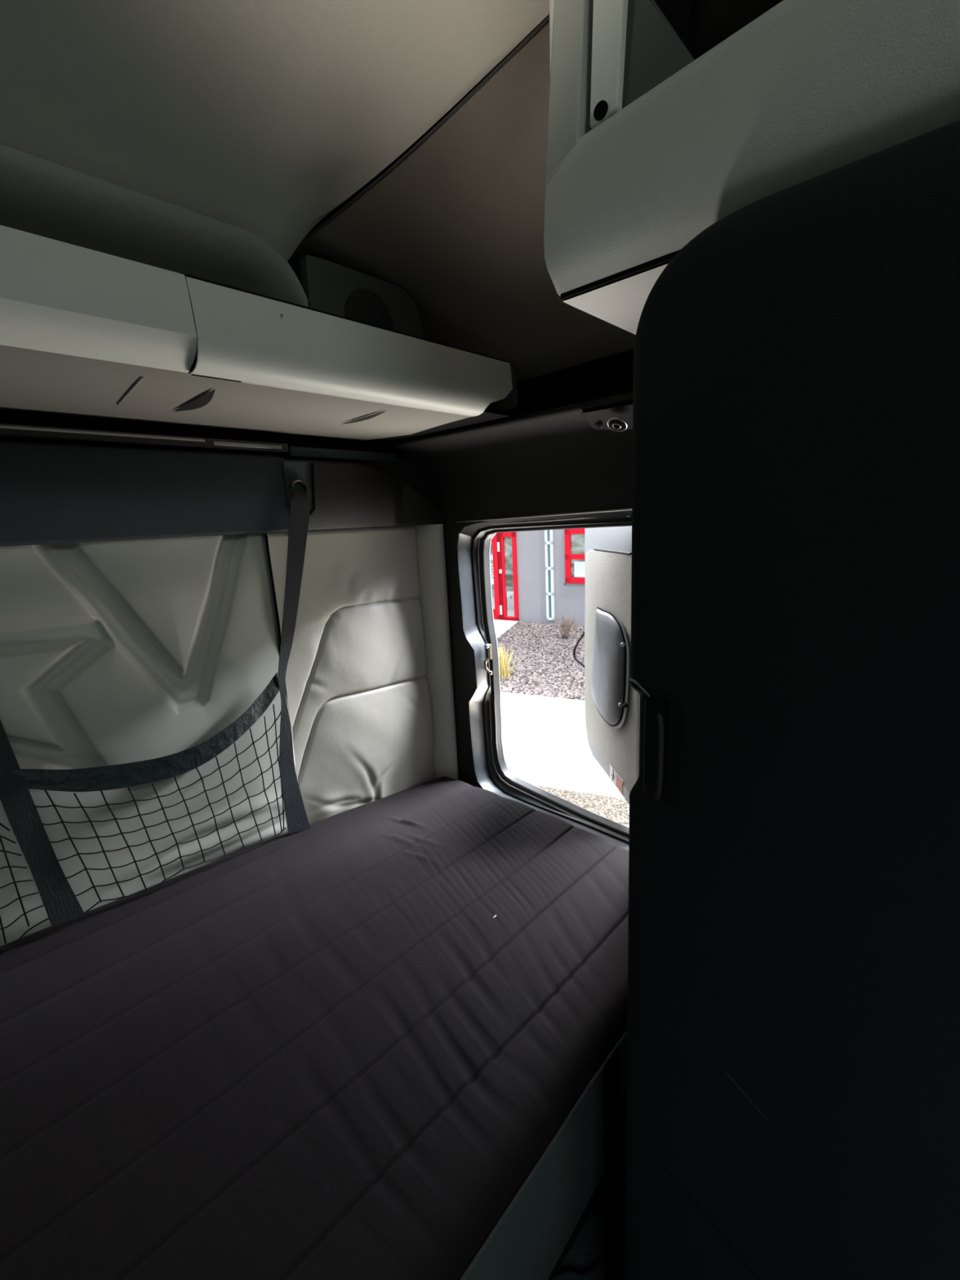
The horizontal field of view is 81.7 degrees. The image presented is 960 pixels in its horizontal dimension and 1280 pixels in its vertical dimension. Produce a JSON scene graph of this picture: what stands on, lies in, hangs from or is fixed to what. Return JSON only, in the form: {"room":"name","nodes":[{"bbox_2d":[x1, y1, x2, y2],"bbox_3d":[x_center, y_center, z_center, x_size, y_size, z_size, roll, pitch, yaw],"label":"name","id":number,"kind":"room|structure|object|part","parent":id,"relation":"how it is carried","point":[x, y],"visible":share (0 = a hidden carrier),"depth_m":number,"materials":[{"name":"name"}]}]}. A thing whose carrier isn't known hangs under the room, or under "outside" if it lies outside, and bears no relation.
{"room":"vehicle interior","nodes":[
{"label":"vehicle interior","id":0,"kind":"room"},
{"bbox_2d":[0,0,549,261],"bbox_3d":[0.097,-0.847,-0.353,2.726,0.706,2.420,8,16,42],"label":"ceiling","id":1,"kind":"structure","parent":0,"point":[262,118],"depth_m":0.93,"materials":[{"name":"grey fabric"}]},
{"bbox_2d":[306,15,549,238],"bbox_3d":[0.828,-1.045,0.442,2.756,0.582,0.221,5,14,33],"label":"seam","id":2,"kind":"structure","parent":1,"relation":"attached to","point":[547,19],"depth_m":1.08,"materials":[{"name":"black plastic"}]},
{"bbox_2d":[264,135,422,645],"bbox_3d":[-1.049,-0.188,1.119,0.040,3.000,2.750,8,16,42],"label":"wall","id":3,"kind":"structure","parent":0,"point":[324,219],"depth_m":1.62,"materials":[{"name":"black plastic"}]},
{"bbox_2d":[0,533,298,946],"bbox_3d":[-1.195,0.351,0.898,0.103,0.954,1.938,8,16,42],"label":"wall panel","id":4,"kind":"object","parent":3,"relation":"attached to","point":[115,652],"visible":0.77,"depth_m":1.28,"materials":[{"name":"grey plastic"}]},
{"bbox_2d":[0,491,311,950],"bbox_3d":[-0.711,0.133,1.314,0.087,0.946,0.856,8,16,42],"label":"net","id":5,"kind":"object","parent":4,"relation":"attached to","point":[60,904],"visible":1,"depth_m":1.25,"materials":[{"name":"black fabric"}]},
{"bbox_2d":[0,408,445,546],"bbox_3d":[-1.034,-0.289,0.973,0.136,0.266,2.580,8,16,42],"label":"wall panel","id":6,"kind":"object","parent":3,"relation":"attached to","point":[51,491],"visible":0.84,"depth_m":1.31,"materials":[{"name":"grey plastic"}]},
{"bbox_2d":[0,422,288,453],"bbox_3d":[-1.210,-0.334,0.793,0.033,0.024,2.022,8,16,42],"label":"rail","id":7,"kind":"object","parent":6,"relation":"attached to","point":[6,430],"visible":1,"depth_m":1.24,"materials":[{"name":"black metal"}]},
{"bbox_2d":[282,460,315,515],"bbox_3d":[-0.487,-0.417,1.523,0.018,0.144,0.094,8,16,42],"label":"buckle","id":8,"kind":"object","parent":6,"relation":"attached to","point":[299,476],"visible":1,"depth_m":1.52,"materials":[{"name":"grey plastic"}]},
{"bbox_2d":[0,225,517,440],"bbox_3d":[-0.877,-0.437,0.758,0.583,0.133,2.540,8,16,42],"label":"upper cabinet","id":9,"kind":"object","parent":3,"relation":"attached to","point":[84,331],"visible":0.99,"depth_m":0.93,"materials":[{"name":"grey plastic"}]},
{"bbox_2d":[0,143,307,306],"bbox_3d":[-1.151,-0.549,0.601,0.325,0.222,1.988,8,16,42],"label":"ledge","id":10,"kind":"object","parent":9,"relation":"on","point":[38,196],"visible":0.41,"depth_m":0.98,"materials":[{"name":"grey plastic"}]},
{"bbox_2d":[299,254,423,337],"bbox_3d":[-0.260,-0.761,1.306,0.039,0.171,0.327,8,16,42],"label":"speaker panel","id":11,"kind":"object","parent":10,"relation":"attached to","point":[328,286],"visible":0.6,"depth_m":1.26,"materials":[{"name":"grey plastic"}]},
{"bbox_2d":[344,288,393,329],"bbox_3d":[-0.256,-0.740,1.292,0.004,0.135,0.135,8,16,42],"label":"grille","id":12,"kind":"object","parent":11,"relation":"attached to","point":[374,306],"depth_m":1.29,"materials":[{"name":"black plastic"}]},
{"bbox_3d":[-0.543,-0.458,1.071,0.022,0.010,0.261,-13,16,-41],"label":"finger pull","id":13,"kind":"part","parent":9,"relation":"part of","materials":[{"name":"black plastic"}]},
{"bbox_2d":[186,280,511,373],"bbox_3d":[-0.376,-0.634,1.274,0.527,0.012,0.774,8,16,42],"label":"door","id":14,"kind":"structure","parent":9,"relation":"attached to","point":[460,350],"depth_m":1.08,"materials":[{"name":"grey plastic"}]},
{"bbox_3d":[-0.184,-0.542,1.102,0.044,0.126,0.747,8,16,42],"label":"drop down door","id":15,"kind":"part","parent":9,"relation":"part of","materials":[{"name":"grey plastic"}]},
{"bbox_3d":[-0.270,-0.520,1.302,0.012,0.007,0.218,-12,15,-38],"label":"finger pull","id":16,"kind":"part","parent":9,"relation":"part of","materials":[{"name":"black plastic"}]},
{"bbox_3d":[-0.150,-0.593,1.539,0.475,0.005,0.255,8,16,42],"label":"shadow plate","id":17,"kind":"part","parent":9,"relation":"part of","materials":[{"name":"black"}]},
{"bbox_2d":[266,525,435,823],"bbox_3d":[-0.359,0.134,1.775,0.060,0.973,0.544,8,16,40],"label":"pad","id":18,"kind":"object","parent":3,"relation":"attached to","point":[358,692],"visible":0.87,"depth_m":1.73,"materials":[{"name":"grey leather"}]},
{"bbox_2d":[287,20,635,382],"bbox_3d":[0.676,-0.922,0.508,3.040,0.835,0.540,8,16,42],"label":"liner","id":19,"kind":"object","parent":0,"point":[458,224],"visible":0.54,"depth_m":1.25,"materials":[{"name":"grey fabric"}]},
{"bbox_2d":[543,0,959,334],"bbox_3d":[0.871,-0.890,0.242,1.631,1.044,0.648,8,16,42],"label":"upper cabinet","id":20,"kind":"object","parent":19,"relation":"attached to","point":[667,119],"visible":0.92,"depth_m":0.54,"materials":[{"name":"grey plastic"}]},
{"bbox_3d":[0.276,-0.980,0.782,0.012,1.038,0.648,8,16,42],"label":"panel","id":21,"kind":"part","parent":20,"relation":"part of","materials":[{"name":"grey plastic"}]},
{"bbox_2d":[622,0,694,108],"bbox_3d":[0.195,-0.669,0.604,0.076,0.161,0.064,8,16,42],"label":"shelf","id":22,"kind":"object","parent":20,"relation":"attached to","point":[652,51],"depth_m":0.60,"materials":[{"name":"grey plastic"}]},
{"bbox_2d":[654,0,689,51],"bbox_3d":[0.284,-1.022,0.769,0.004,0.850,0.540,8,16,42],"label":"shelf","id":23,"kind":"object","parent":20,"relation":"attached to","point":[677,12],"depth_m":0.79,"materials":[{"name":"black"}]},
{"bbox_2d":[688,0,783,59],"bbox_3d":[0.898,-0.908,0.260,1.620,0.820,0.020,8,16,42],"label":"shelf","id":24,"kind":"object","parent":20,"relation":"attached to","point":[711,22],"depth_m":0.79,"materials":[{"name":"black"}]},
{"bbox_2d":[440,502,631,788],"bbox_3d":[0.963,0.476,1.076,3.120,1.530,0.001,8,16,42],"label":"wall","id":25,"kind":"structure","parent":0,"point":[464,677],"depth_m":1.92,"materials":[{"name":"black plastic"}]},
{"bbox_2d":[414,524,458,780],"bbox_3d":[-0.151,0.099,1.974,0.103,0.998,0.022,-2,12,6],"label":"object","id":26,"kind":"object","parent":25,"relation":"attached to","point":[433,598],"visible":0.82,"depth_m":1.95,"materials":[{"name":"white plastic"}]},
{"bbox_2d":[391,348,634,514],"bbox_3d":[0.842,-0.424,0.860,3.000,0.350,0.142,8,16,42],"label":"header panel","id":27,"kind":"object","parent":25,"relation":"attached to","point":[548,455],"visible":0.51,"depth_m":1.49,"materials":[{"name":"black plastic"}]},
{"bbox_2d":[581,403,632,431],"bbox_3d":[0.335,-0.503,1.264,0.215,0.060,0.075,8,16,42],"label":"reading lamp","id":28,"kind":"object","parent":27,"relation":"attached to","point":[619,418],"visible":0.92,"depth_m":1.27,"materials":[{"name":"black plastic"}]},
{"bbox_2d":[593,423,603,429],"bbox_3d":[0.282,-0.512,1.327,0.010,0.021,0.025,-11,15,-35],"label":"switch","id":29,"kind":"object","parent":28,"relation":"attached to","point":[596,426],"depth_m":1.32,"materials":[{"name":"grey plastic"}]},
{"bbox_2d":[456,507,631,849],"bbox_3d":[0.255,0.112,1.744,0.733,1.010,0.148,8,16,42],"label":"surround","id":30,"kind":"object","parent":25,"relation":"attached to","point":[491,772],"visible":0.57,"depth_m":1.92,"materials":[{"name":"rubber"}]},
{"bbox_2d":[484,643,492,675],"bbox_3d":[0.026,0.067,1.935,0.034,0.111,0.022,8,16,42],"label":"latch","id":31,"kind":"object","parent":30,"relation":"attached to","point":[486,646],"visible":1,"depth_m":1.93,"materials":[{"name":"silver metal"}]},
{"bbox_3d":[0.189,-0.357,1.585,0.718,0.019,0.005,8,16,42],"label":"trim","id":32,"kind":"part","parent":30,"relation":"part of","materials":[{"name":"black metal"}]},
{"bbox_3d":[0.193,-0.355,1.651,0.554,0.012,0.004,8,16,42],"label":"trim","id":33,"kind":"part","parent":30,"relation":"part of","materials":[{"name":"black plastic"}]},
{"bbox_2d":[584,525,639,804],"bbox_3d":[0.447,0.068,1.840,0.059,0.912,0.554,-5,12,-8],"label":"door","id":34,"kind":"structure","parent":30,"relation":"attached to","point":[607,550],"depth_m":1.80,"materials":[{"name":"grey plastic"}]},
{"bbox_2d":[573,631,584,667],"bbox_3d":[0.393,0.010,2.144,0.014,0.251,0.198,-4,12,-7],"label":"cable","id":35,"kind":"object","parent":34,"relation":"attached to","point":[583,634],"visible":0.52,"depth_m":2.19,"materials":[{"name":"black plastic"}]},
{"bbox_2d":[591,607,630,728],"bbox_3d":[0.410,0.095,1.806,0.031,0.382,0.311,-5,12,-8],"label":"pouch","id":36,"kind":"object","parent":34,"relation":"attached to","point":[611,664],"visible":1,"depth_m":1.74,"materials":[{"name":"grey plastic"}]},
{"bbox_2d":[591,1188,605,1216],"bbox_3d":[0.139,1.479,0.329,3.200,0.040,2.690,8,16,42],"label":"floor","id":37,"kind":"structure","parent":0,"point":[599,1209],"depth_m":1.23,"materials":[{"name":"grey"}]},
{"bbox_2d":[551,1213,605,1279],"bbox_3d":[0.200,1.275,1.124,0.153,0.017,0.205,0,12,14],"label":"floor mat","id":38,"kind":"object","parent":37,"relation":"on","point":[585,1260],"visible":0.51,"depth_m":1.15,"materials":[{"name":"grey"}]},
{"bbox_2d":[547,1046,626,1279],"bbox_3d":[-0.555,1.092,0.885,1.152,0.550,2.510,8,16,42],"label":"platform","id":39,"kind":"object","parent":37,"relation":"on","point":[614,1180],"visible":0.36,"depth_m":1.00,"materials":[{"name":"black plastic"}]},
{"bbox_2d":[0,776,628,1279],"bbox_3d":[-0.568,0.861,0.830,1.108,0.485,2.518,8,16,42],"label":"mattress","id":40,"kind":"object","parent":39,"relation":"on","point":[365,1042],"visible":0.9,"depth_m":0.94,"materials":[{"name":"black fabric"}]},
{"bbox_3d":[0.254,1.024,1.020,0.049,0.550,0.102,-5,12,-10],"label":"corner post","id":41,"kind":"part","parent":39,"relation":"part of","materials":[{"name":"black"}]},
{"bbox_2d":[625,120,959,1279],"bbox_3d":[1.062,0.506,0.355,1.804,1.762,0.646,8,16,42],"label":"seat back","id":42,"kind":"object","parent":37,"relation":"on","point":[793,1113],"visible":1,"depth_m":0.52,"materials":[{"name":"black fabric"}]},
{"bbox_3d":[0.202,0.134,0.627,0.006,0.106,0.013,-6,12,-14],"label":"grab handle","id":43,"kind":"part","parent":42,"relation":"part of","materials":[{"name":"grey plastic"}]},
{"label":"outside","id":44,"kind":"structure","parent":0,"visible":0},
{"bbox_2d":[493,619,517,638],"bbox_3d":[-2.138,-0.089,13.457,5.609,0.050,8.139,0,12,14],"label":"path","id":45,"kind":"structure","parent":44,"point":[501,626],"depth_m":13.97,"materials":[{"name":"grey concrete"}]},
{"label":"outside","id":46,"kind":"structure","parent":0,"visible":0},
{"bbox_2d":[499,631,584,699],"bbox_3d":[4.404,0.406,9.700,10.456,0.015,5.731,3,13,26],"label":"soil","id":47,"kind":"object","parent":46,"point":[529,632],"depth_m":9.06,"materials":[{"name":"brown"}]},
{"bbox_2d":[497,621,585,700],"bbox_3d":[1.677,0.233,11.056,3.403,0.081,6.394,1,13,17],"label":"gravel","id":48,"kind":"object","parent":47,"relation":"on","point":[525,646],"visible":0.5,"depth_m":10.34,"materials":[{"name":"gravel"}]},
{"bbox_2d":[497,644,524,679],"bbox_3d":[0.286,0.363,9.347,0.878,0.636,0.916,8,16,42],"label":"ornamental grass","id":49,"kind":"object","parent":48,"relation":"on","point":[504,667],"depth_m":9.34,"materials":[{"name":"yellow plant"}]},
{"bbox_2d":[552,609,583,639],"bbox_3d":[1.921,-0.334,12.075,0.574,0.646,0.638,-9,14,-28],"label":"dry shrub","id":50,"kind":"object","parent":48,"relation":"on","point":[565,629],"visible":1,"depth_m":12.09,"materials":[{"name":"beige plant"}]},
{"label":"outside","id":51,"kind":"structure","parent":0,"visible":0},
{"bbox_2d":[535,624,629,826],"bbox_3d":[3.996,0.597,8.982,34.000,0.030,42.000,8,16,42],"label":"ground","id":52,"kind":"structure","parent":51,"point":[615,809],"depth_m":5.19,"materials":[{"name":"beige gravel"}]},
{"bbox_2d":[489,528,585,626],"bbox_3d":[0.907,-3.968,13.957,18.000,7.150,0.375,6,15,34],"label":"office building","id":53,"kind":"structure","parent":52,"relation":"on","point":[536,575],"depth_m":13.98,"materials":[{"name":"grey paint"}]},
{"bbox_3d":[-0.157,-1.753,15.096,1.321,1.793,0.015,6,15,34],"label":"door glass","id":54,"kind":"part","parent":53,"relation":"part of","materials":[{"name":"clear glass"}]},
{"bbox_3d":[-0.127,-1.803,15.047,1.516,2.464,0.050,6,15,34],"label":"door","id":55,"kind":"part","parent":53,"relation":"part of","materials":[{"name":"red paint"}]},
{"bbox_3d":[-0.168,-1.807,15.075,1.616,2.464,0.060,6,15,34],"label":"entrance door","id":56,"kind":"part","parent":53,"relation":"part of","materials":[{"name":"red paint"}]},
{"bbox_3d":[0.763,-1.722,14.461,0.321,2.264,0.012,6,15,34],"label":"sidelight glass","id":57,"kind":"part","parent":53,"relation":"part of","materials":[{"name":"clear glass"}]},
{"bbox_3d":[1.683,-2.884,13.523,0.197,4.861,0.010,6,15,34],"label":"slit pane","id":58,"kind":"part","parent":53,"relation":"part of","materials":[{"name":"white glass"}]},
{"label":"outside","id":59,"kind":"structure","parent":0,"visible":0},
{"bbox_2d":[500,692,624,799],"bbox_3d":[1.815,1.173,6.635,16.268,0.050,2.955,3,13,24],"label":"concrete apron","id":60,"kind":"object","parent":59,"point":[544,740],"visible":0.09,"depth_m":6.49,"materials":[{"name":"white concrete"}]}
]}

